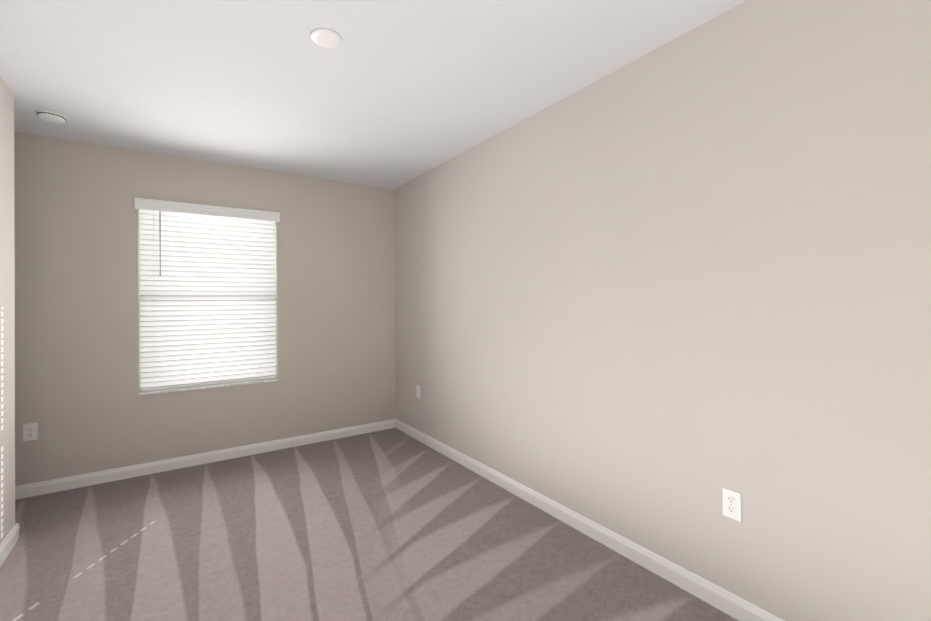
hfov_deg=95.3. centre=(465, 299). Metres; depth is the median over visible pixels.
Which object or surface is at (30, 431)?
outlet
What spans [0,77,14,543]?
wall
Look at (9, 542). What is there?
baseboard
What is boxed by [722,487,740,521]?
electrical outlet
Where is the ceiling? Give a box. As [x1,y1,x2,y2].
[0,0,745,188]
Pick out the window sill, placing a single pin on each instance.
(151, 392)
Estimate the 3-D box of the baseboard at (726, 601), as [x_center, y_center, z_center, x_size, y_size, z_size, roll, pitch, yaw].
[0.791,1.235,2.121,0.015,0.085,5.380,0,-1,-34]
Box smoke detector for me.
[36,110,65,122]
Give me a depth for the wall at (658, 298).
1.75 m
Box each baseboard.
[0,523,19,566]
[15,419,395,499]
[395,419,784,620]
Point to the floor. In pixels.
(393, 524)
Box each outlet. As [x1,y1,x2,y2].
[23,423,37,441]
[416,385,419,397]
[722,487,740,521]
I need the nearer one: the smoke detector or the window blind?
the smoke detector
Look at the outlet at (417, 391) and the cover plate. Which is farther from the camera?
the outlet at (417, 391)
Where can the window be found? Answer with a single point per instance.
(139, 250)
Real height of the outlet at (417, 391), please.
0.115 m
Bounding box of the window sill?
[139,378,277,395]
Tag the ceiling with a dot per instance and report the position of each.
(391, 94)
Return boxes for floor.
[0,428,738,620]
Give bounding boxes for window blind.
[134,198,279,390]
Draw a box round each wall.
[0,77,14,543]
[14,132,395,485]
[394,0,930,620]
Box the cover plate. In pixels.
[310,28,341,47]
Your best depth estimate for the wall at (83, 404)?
3.23 m
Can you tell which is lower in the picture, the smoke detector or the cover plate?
the smoke detector
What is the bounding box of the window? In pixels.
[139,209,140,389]
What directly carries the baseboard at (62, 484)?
attached to the wall at (83, 404)

